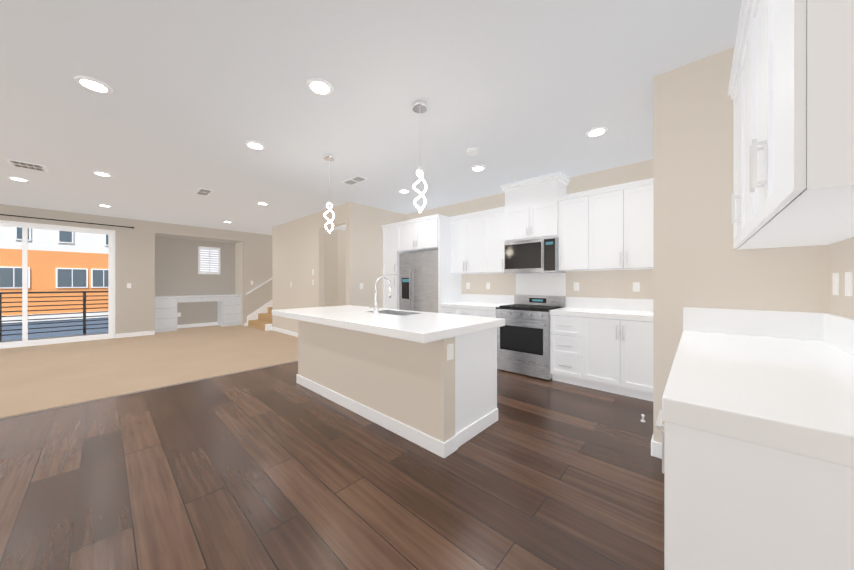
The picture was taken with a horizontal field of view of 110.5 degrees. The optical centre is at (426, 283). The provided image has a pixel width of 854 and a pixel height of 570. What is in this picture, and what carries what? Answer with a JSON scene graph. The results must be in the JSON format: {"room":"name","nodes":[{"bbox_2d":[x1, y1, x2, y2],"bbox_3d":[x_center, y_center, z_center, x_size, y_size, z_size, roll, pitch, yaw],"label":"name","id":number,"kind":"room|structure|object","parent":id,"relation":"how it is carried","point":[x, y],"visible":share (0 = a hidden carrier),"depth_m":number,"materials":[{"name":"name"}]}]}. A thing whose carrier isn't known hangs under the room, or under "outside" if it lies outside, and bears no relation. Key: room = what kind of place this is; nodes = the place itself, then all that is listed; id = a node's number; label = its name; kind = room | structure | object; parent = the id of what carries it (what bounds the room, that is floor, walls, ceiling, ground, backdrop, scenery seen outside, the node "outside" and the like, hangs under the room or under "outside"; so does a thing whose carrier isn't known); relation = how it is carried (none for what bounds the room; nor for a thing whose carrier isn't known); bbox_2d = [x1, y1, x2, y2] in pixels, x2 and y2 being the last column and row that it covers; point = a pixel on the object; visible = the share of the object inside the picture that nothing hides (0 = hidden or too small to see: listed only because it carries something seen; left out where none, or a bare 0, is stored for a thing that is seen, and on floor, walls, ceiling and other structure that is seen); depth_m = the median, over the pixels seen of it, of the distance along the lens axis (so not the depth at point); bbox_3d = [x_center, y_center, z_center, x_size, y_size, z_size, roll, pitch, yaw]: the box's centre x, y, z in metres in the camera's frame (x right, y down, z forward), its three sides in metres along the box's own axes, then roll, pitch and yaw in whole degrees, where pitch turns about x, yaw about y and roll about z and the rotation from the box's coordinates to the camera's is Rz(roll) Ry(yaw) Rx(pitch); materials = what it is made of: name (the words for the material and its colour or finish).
{"room":"kitchen","nodes":[
{"label":"kitchen","id":0,"kind":"room"},
{"bbox_2d":[0,204,271,337],"bbox_3d":[-6.258,-0.133,8.555,0.980,2.800,9.600,0,0,42],"label":"wall","id":1,"kind":"structure","parent":0,"point":[153,259],"depth_m":8.10,"materials":[{"name":"beige paint"}]},
{"bbox_2d":[0,220,114,348],"bbox_3d":[-8.061,0.020,5.936,0.090,2.498,2.496,0,0,42],"label":"sliding door","id":2,"kind":"structure","parent":1,"relation":"in","point":[24,227],"depth_m":6.21,"materials":[{"name":"white"}]},
{"bbox_2d":[0,214,133,228],"bbox_3d":[-7.980,-1.321,5.868,0.099,0.038,3.090,0,0,42],"label":"curtain rod","id":3,"kind":"object","parent":1,"relation":"attached to","point":[64,220],"visible":1,"depth_m":6.20,"materials":[{"name":"black metal"}]},
{"bbox_2d":[116,331,154,337],"bbox_3d":[-6.946,1.207,7.066,0.014,0.098,0.668,0,0,42],"label":"baseboard","id":4,"kind":"structure","parent":1,"relation":"attached to","point":[122,335],"depth_m":7.05,"materials":[{"name":"white wood"}]},
{"bbox_2d":[198,246,219,273],"bbox_3d":[-6.477,-0.688,8.822,0.054,0.810,0.540,0,0,42],"label":"window shutters","id":5,"kind":"object","parent":1,"relation":"attached to","point":[208,260],"visible":0.98,"depth_m":8.80,"materials":[{"name":"white wood"}]},
{"bbox_2d":[246,278,271,294],"bbox_3d":[-4.277,-0.750,9.928,0.091,2.168,3.223,0,0,42],"label":"handrail","id":6,"kind":"object","parent":1,"relation":"attached to","point":[258,286],"visible":0.33,"depth_m":8.97,"materials":[{"name":"white wood"}]},
{"bbox_2d":[0,325,297,417],"bbox_3d":[-4.324,1.312,6.788,5.860,0.112,10.000,0,0,42],"label":"floor carpet","id":7,"kind":"object","parent":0,"point":[39,377],"visible":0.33,"depth_m":4.73,"materials":[{"name":"beige carpet"}]},
{"bbox_2d":[155,294,240,332],"bbox_3d":[-6.476,0.796,8.409,0.611,0.918,1.946,0,0,42],"label":"built-in desk","id":8,"kind":"object","parent":7,"relation":"on","point":[228,310],"visible":0.96,"depth_m":8.30,"materials":[{"name":"grey wood"}]},
{"bbox_2d":[247,300,271,330],"bbox_3d":[-3.649,-0.065,9.640,1.403,2.637,3.538,0,0,42],"label":"stairs","id":9,"kind":"structure","parent":7,"relation":"on","point":[260,318],"depth_m":8.75,"materials":[{"name":"beige carpet"}]},
{"bbox_2d":[272,203,345,332],"bbox_3d":[-2.819,-0.132,6.848,3.600,2.800,0.120,0,0,42],"label":"wall","id":10,"kind":"structure","parent":0,"point":[297,251],"depth_m":6.91,"materials":[{"name":"beige paint"}]},
{"bbox_2d":[272,327,297,336],"bbox_3d":[-3.252,1.207,7.157,2.574,0.098,0.017,0,0,42],"label":"baseboard","id":11,"kind":"structure","parent":10,"relation":"attached to","point":[291,333],"depth_m":7.41,"materials":[{"name":"white wood"}]},
{"bbox_2d":[0,361,663,569],"bbox_3d":[-0.871,1.321,2.042,5.640,0.100,7.650,0,0,42],"label":"floor","id":12,"kind":"structure","parent":0,"point":[277,467],"depth_m":1.87,"materials":[{"name":"brown wood"}]},
{"bbox_2d":[0,361,296,418],"bbox_3d":[-3.442,1.268,3.409,0.024,0.006,5.800,0,0,42],"label":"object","id":13,"kind":"structure","parent":12,"relation":"on","point":[135,392],"depth_m":3.41,"materials":[{"name":"wood"}]},
{"bbox_2d":[382,222,398,308],"bbox_3d":[-0.526,0.051,6.183,0.436,2.435,0.667,0,0,42],"label":"tall cabinet","id":14,"kind":"object","parent":12,"relation":"on","point":[390,233],"depth_m":5.91,"materials":[{"name":"white wood"}]},
{"bbox_2d":[296,315,497,457],"bbox_3d":[-0.500,0.830,3.271,2.438,0.880,0.814,0,0,42],"label":"kitchen island","id":15,"kind":"object","parent":12,"relation":"on","point":[401,376],"depth_m":2.55,"materials":[{"name":"beige paint"}]},
{"bbox_2d":[272,305,503,344],"bbox_3d":[-0.602,0.358,3.218,2.590,0.064,1.110,0,0,42],"label":"island countertop","id":16,"kind":"structure","parent":15,"relation":"on","point":[422,327],"depth_m":2.60,"materials":[{"name":"white stone"}]},
{"bbox_2d":[368,276,391,313],"bbox_3d":[-0.527,0.119,3.312,0.160,0.412,0.244,0,0,42],"label":"faucet","id":17,"kind":"object","parent":16,"relation":"on","point":[376,309],"visible":1,"depth_m":3.21,"materials":[{"name":"silver metal"}]},
{"bbox_2d":[367,310,419,315],"bbox_3d":[-0.380,0.450,3.395,0.654,0.241,0.364,0,0,42],"label":"sink basin","id":18,"kind":"object","parent":16,"relation":"in","point":[395,312],"visible":0.04,"depth_m":3.61,"materials":[{"name":"silver metal"}]},
{"bbox_2d":[447,344,453,360],"bbox_3d":[0.176,0.511,2.217,0.008,0.116,0.072,0,0,42],"label":"outlet","id":19,"kind":"object","parent":15,"relation":"attached to","point":[450,351],"visible":1,"depth_m":2.21,"materials":[{"name":"white plastic"}]},
{"bbox_2d":[399,250,437,312],"bbox_3d":[0.006,0.339,5.667,1.015,1.860,0.656,0,0,42],"label":"refrigerator","id":20,"kind":"object","parent":12,"relation":"on","point":[418,281],"visible":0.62,"depth_m":5.44,"materials":[{"name":"silver metal"}]},
{"bbox_2d":[440,307,459,314],"bbox_3d":[0.594,0.834,5.180,0.426,0.870,0.636,0,0,42],"label":"base cabinet","id":21,"kind":"object","parent":12,"relation":"on","point":[446,310],"depth_m":4.93,"materials":[{"name":"white wood"}]},
{"bbox_2d":[460,308,479,316],"bbox_3d":[0.841,0.835,4.954,0.476,0.870,0.636,0,0,42],"label":"base cabinet","id":22,"kind":"object","parent":12,"relation":"on","point":[470,312],"depth_m":4.68,"materials":[{"name":"white wood"}]},
{"bbox_2d":[480,310,496,317],"bbox_3d":[1.082,0.835,4.734,0.409,0.870,0.636,0,0,42],"label":"base cabinet","id":23,"kind":"object","parent":12,"relation":"on","point":[483,313],"depth_m":4.46,"materials":[{"name":"white wood"}]},
{"bbox_2d":[495,295,564,379],"bbox_3d":[1.489,0.725,4.299,0.762,1.090,0.715,0,0,42],"label":"range","id":24,"kind":"object","parent":12,"relation":"on","point":[523,340],"visible":0.85,"depth_m":4.08,"materials":[{"name":"silver metal"}]},
{"bbox_2d":[550,315,587,387],"bbox_3d":[1.970,0.835,3.923,0.439,0.870,0.636,0,0,42],"label":"base cabinet","id":25,"kind":"object","parent":12,"relation":"on","point":[568,334],"depth_m":3.69,"materials":[{"name":"white wood"}]},
{"bbox_2d":[588,317,652,401],"bbox_3d":[2.379,0.835,3.549,0.786,0.870,0.636,0,0,42],"label":"base cabinet","id":26,"kind":"object","parent":12,"relation":"on","point":[615,356],"depth_m":3.31,"materials":[{"name":"white wood"}]},
{"bbox_2d":[440,273,652,321],"bbox_3d":[1.549,0.119,4.299,3.025,0.558,0.648,0,0,42],"label":"countertop","id":27,"kind":"structure","parent":26,"relation":"on","point":[549,284],"depth_m":4.31,"materials":[{"name":"white stone"}]},
{"bbox_2d":[659,409,853,569],"bbox_3d":[1.210,0.834,0.979,0.608,0.876,0.888,0,0,42],"label":"base cabinet","id":28,"kind":"object","parent":12,"relation":"on","point":[732,504],"depth_m":0.74,"materials":[{"name":"white wood"}]},
{"bbox_2d":[662,307,853,467],"bbox_3d":[1.460,0.280,1.255,0.613,0.230,1.663,0,0,42],"label":"countertop","id":29,"kind":"structure","parent":28,"relation":"on","point":[781,380],"depth_m":0.99,"materials":[{"name":"white stone"}]},
{"bbox_2d":[324,230,341,306],"bbox_3d":[-2.801,-0.133,8.728,0.850,2.800,0.120,0,0,42],"label":"wall","id":30,"kind":"structure","parent":0,"point":[334,267],"depth_m":8.56,"materials":[{"name":"beige paint"}]},
{"bbox_2d":[342,230,345,305],"bbox_3d":[-2.299,-0.133,8.737,0.120,2.800,0.570,0,0,42],"label":"wall","id":31,"kind":"structure","parent":0,"point":[343,232],"depth_m":8.53,"materials":[{"name":"beige paint"}]},
{"bbox_2d":[0,0,741,234],"bbox_3d":[-2.242,-1.580,4.885,11.500,0.100,10.000,0,0,42],"label":"ceiling","id":32,"kind":"structure","parent":0,"point":[204,91],"depth_m":2.43,"materials":[{"name":"white paint"}]},
{"bbox_2d":[7,176,29,181],"bbox_3d":[-5.946,-1.523,4.314,0.200,0.013,0.200,0,0,42],"label":"recessed light","id":33,"kind":"object","parent":32,"relation":"in","point":[18,178],"visible":1,"depth_m":4.30,"materials":[{"name":"white"}]},
{"bbox_2d":[5,159,47,171],"bbox_3d":[-5.167,-1.524,3.832,0.300,0.012,0.300,0,0,42],"label":"ceiling vent","id":34,"kind":"object","parent":32,"relation":"in","point":[20,164],"visible":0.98,"depth_m":3.81,"materials":[{"name":"white metal"}]},
{"bbox_2d":[74,76,112,93],"bbox_3d":[-2.555,-1.522,2.273,0.200,0.013,0.200,0,0,42],"label":"recessed light","id":35,"kind":"object","parent":32,"relation":"in","point":[93,84],"visible":0.98,"depth_m":2.26,"materials":[{"name":"white"}]},
{"bbox_2d":[91,171,112,176],"bbox_3d":[-4.507,-1.523,4.110,0.200,0.013,0.200,0,0,42],"label":"recessed light","id":36,"kind":"object","parent":32,"relation":"in","point":[100,173],"visible":1,"depth_m":4.08,"materials":[{"name":"white"}]},
{"bbox_2d":[194,188,213,195],"bbox_3d":[-3.723,-1.524,4.938,0.400,0.012,0.200,0,0,42],"label":"ceiling vent","id":37,"kind":"object","parent":32,"relation":"in","point":[201,191],"visible":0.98,"depth_m":4.93,"materials":[{"name":"white metal"}]},
{"bbox_2d":[245,141,265,149],"bbox_3d":[-1.893,-1.522,3.265,0.200,0.013,0.200,0,0,42],"label":"recessed light","id":38,"kind":"object","parent":32,"relation":"in","point":[255,145],"visible":0.92,"depth_m":3.25,"materials":[{"name":"white plastic"}]},
{"bbox_2d":[306,78,332,95],"bbox_3d":[-0.829,-1.522,2.294,0.200,0.013,0.200,0,0,42],"label":"recessed light","id":39,"kind":"object","parent":32,"relation":"in","point":[320,86],"visible":0.98,"depth_m":2.27,"materials":[{"name":"white"}]},
{"bbox_2d":[324,154,334,232],"bbox_3d":[-1.169,-1.068,3.539,0.124,0.922,0.126,0,0,42],"label":"pendant light","id":40,"kind":"object","parent":32,"relation":"hanging from","point":[329,157],"visible":1,"depth_m":3.53,"materials":[{"name":"silver metal"}]},
{"bbox_2d":[342,175,367,185],"bbox_3d":[-1.072,-1.524,4.385,0.400,0.012,0.200,0,0,42],"label":"ceiling vent","id":41,"kind":"object","parent":32,"relation":"in","point":[354,180],"visible":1,"depth_m":4.37,"materials":[{"name":"white metal"}]},
{"bbox_2d":[398,189,409,192],"bbox_3d":[-0.372,-1.523,4.870,0.200,0.013,0.200,0,0,42],"label":"recessed light","id":42,"kind":"object","parent":32,"relation":"in","point":[404,190],"visible":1,"depth_m":4.84,"materials":[{"name":"white"}]},
{"bbox_2d":[413,100,426,212],"bbox_3d":[-0.061,-1.067,2.527,0.124,0.922,0.126,0,0,42],"label":"pendant light","id":43,"kind":"object","parent":32,"relation":"hanging from","point":[419,106],"visible":1,"depth_m":2.50,"materials":[{"name":"silver metal"}]},
{"bbox_2d":[467,147,478,155],"bbox_3d":[0.523,-1.512,3.388,0.140,0.034,0.140,0,0,42],"label":"smoke detector","id":44,"kind":"object","parent":32,"relation":"attached to","point":[472,151],"visible":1,"depth_m":3.35,"materials":[{"name":"white plastic"}]},
{"bbox_2d":[471,165,485,171],"bbox_3d":[0.676,-1.523,3.912,0.200,0.013,0.200,0,0,42],"label":"recessed light","id":45,"kind":"object","parent":32,"relation":"in","point":[476,168],"visible":0.96,"depth_m":3.90,"materials":[{"name":"white plastic"}]},
{"bbox_2d":[585,126,607,136],"bbox_3d":[1.702,-1.522,2.974,0.200,0.013,0.200,0,0,42],"label":"recessed light","id":46,"kind":"object","parent":32,"relation":"in","point":[597,131],"visible":0.96,"depth_m":2.95,"materials":[{"name":"white"}]},
{"bbox_2d":[346,201,405,307],"bbox_3d":[-0.997,-0.131,6.085,0.120,2.800,1.450,0,0,42],"label":"wall","id":47,"kind":"structure","parent":0,"point":[364,246],"depth_m":5.77,"materials":[{"name":"beige paint"}]},
{"bbox_2d":[406,159,653,306],"bbox_3d":[1.208,-0.131,5.133,4.660,2.800,0.120,0,0,42],"label":"wall","id":48,"kind":"structure","parent":0,"point":[607,284],"depth_m":4.12,"materials":[{"name":"beige paint"}]},
{"bbox_2d":[398,214,450,253],"bbox_3d":[0.021,-0.896,5.683,1.045,0.540,0.667,0,0,42],"label":"upper cabinet","id":49,"kind":"object","parent":48,"relation":"attached to","point":[429,233],"depth_m":5.31,"materials":[{"name":"white wood"}]},
{"bbox_2d":[450,211,488,273],"bbox_3d":[0.814,-0.674,5.174,0.754,0.985,0.346,0,0,42],"label":"upper cabinet","id":50,"kind":"object","parent":48,"relation":"attached to","point":[469,233],"depth_m":5.02,"materials":[{"name":"white wood"}]},
{"bbox_2d":[489,207,503,272],"bbox_3d":[1.166,-0.673,4.853,0.431,0.985,0.346,0,0,42],"label":"upper cabinet","id":51,"kind":"object","parent":48,"relation":"attached to","point":[496,248],"depth_m":4.70,"materials":[{"name":"white wood"}]},
{"bbox_2d":[501,175,568,242],"bbox_3d":[1.608,-1.058,4.428,0.790,0.825,0.377,0,0,42],"label":"upper cabinet","id":52,"kind":"object","parent":48,"relation":"attached to","point":[529,212],"depth_m":4.27,"materials":[{"name":"white wood"}]},
{"bbox_2d":[504,237,564,273],"bbox_3d":[1.580,-0.398,4.398,0.762,0.475,0.456,0,0,42],"label":"microwave","id":53,"kind":"object","parent":52,"relation":"attached to","point":[540,255],"visible":0.98,"depth_m":4.22,"materials":[{"name":"silver metal"}]},
{"bbox_2d":[557,191,592,270],"bbox_3d":[2.070,-0.673,4.026,0.431,0.985,0.346,0,0,42],"label":"upper cabinet","id":54,"kind":"object","parent":48,"relation":"attached to","point":[574,212],"depth_m":3.91,"materials":[{"name":"white wood"}]},
{"bbox_2d":[574,282,578,290],"bbox_3d":[2.124,0.040,4.208,0.072,0.116,0.008,0,0,42],"label":"electrical outlet","id":55,"kind":"object","parent":48,"relation":"attached to","point":[576,286],"visible":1,"depth_m":4.21,"materials":[{"name":"white plastic"}]},
{"bbox_2d":[593,179,653,270],"bbox_3d":[2.455,-0.673,3.675,0.844,0.985,0.346,0,0,42],"label":"upper cabinet","id":56,"kind":"object","parent":48,"relation":"attached to","point":[608,228],"depth_m":3.53,"materials":[{"name":"white wood"}]},
{"bbox_2d":[633,282,639,291],"bbox_3d":[2.641,0.040,3.736,0.072,0.116,0.008,0,0,42],"label":"electrical outlet","id":57,"kind":"object","parent":48,"relation":"attached to","point":[636,286],"visible":1,"depth_m":3.73,"materials":[{"name":"white plastic"}]},
{"bbox_2d":[653,46,827,442],"bbox_3d":[2.654,-0.129,2.594,0.900,2.800,1.920,0,0,42],"label":"wall","id":58,"kind":"structure","parent":0,"point":[699,261],"depth_m":2.01,"materials":[{"name":"beige paint"}]},
{"bbox_2d":[651,436,655,456],"bbox_3d":[2.069,1.216,2.632,0.014,0.110,1.214,0,0,42],"label":"baseboard","id":59,"kind":"structure","parent":58,"relation":"attached to","point":[653,444],"depth_m":2.18,"materials":[{"name":"white wood"}]},
{"bbox_2d":[656,442,661,458],"bbox_3d":[1.968,1.216,1.911,0.750,0.110,0.014,0,0,42],"label":"baseboard","id":60,"kind":"structure","parent":58,"relation":"attached to","point":[656,449],"depth_m":2.16,"materials":[{"name":"white wood"}]},
{"bbox_2d":[828,237,853,318],"bbox_3d":[0.456,-0.127,-0.390,0.120,2.800,5.450,0,0,42],"label":"wall","id":61,"kind":"structure","parent":0,"point":[841,260],"depth_m":1.50,"materials":[{"name":"beige paint"}]},
{"bbox_2d":[731,24,853,249],"bbox_3d":[1.816,-0.721,1.462,0.366,1.005,0.875,0,0,42],"label":"upper cabinet","id":62,"kind":"object","parent":61,"relation":"attached to","point":[737,202],"depth_m":1.60,"materials":[{"name":"white wood"}]},
{"bbox_2d":[744,0,853,239],"bbox_3d":[1.306,-0.721,0.904,0.366,1.005,0.867,0,0,42],"label":"upper cabinet","id":63,"kind":"object","parent":61,"relation":"attached to","point":[791,88],"depth_m":0.77,"materials":[{"name":"white wood"}]},
{"bbox_2d":[833,273,838,294],"bbox_3d":[2.145,0.002,1.555,0.008,0.116,0.072,0,0,42],"label":"outlet","id":64,"kind":"object","parent":61,"relation":"attached to","point":[835,283],"visible":0.98,"depth_m":1.54,"materials":[{"name":"white plastic"}]},
{"bbox_2d":[845,272,852,295],"bbox_3d":[2.024,0.002,1.422,0.008,0.116,0.072,0,0,42],"label":"outlet","id":65,"kind":"object","parent":61,"relation":"attached to","point":[848,283],"visible":1,"depth_m":1.41,"materials":[{"name":"white plastic"}]},
{"label":"outside","id":66,"kind":"structure","parent":0,"visible":0},
{"bbox_2d":[0,332,107,342],"bbox_3d":[-8.708,1.339,6.460,1.529,0.100,3.600,0,0,42],"label":"balcony","id":67,"kind":"object","parent":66,"point":[55,337],"depth_m":7.09,"materials":[{"name":"grey concrete"}]},
{"bbox_2d":[0,291,107,341],"bbox_3d":[-9.219,0.738,6.930,0.050,1.100,3.605,0,0,42],"label":"balcony railing","id":68,"kind":"object","parent":67,"relation":"on","point":[84,312],"depth_m":7.18,"materials":[{"name":"grey metal"}]},
{"bbox_2d":[0,226,107,340],"bbox_3d":[-19.697,-1.586,14.466,25.600,12.300,23.000,0,0,42],"label":"building","id":69,"kind":"structure","parent":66,"point":[48,280],"depth_m":10.66,"materials":[{"name":"orange"}]}
]}

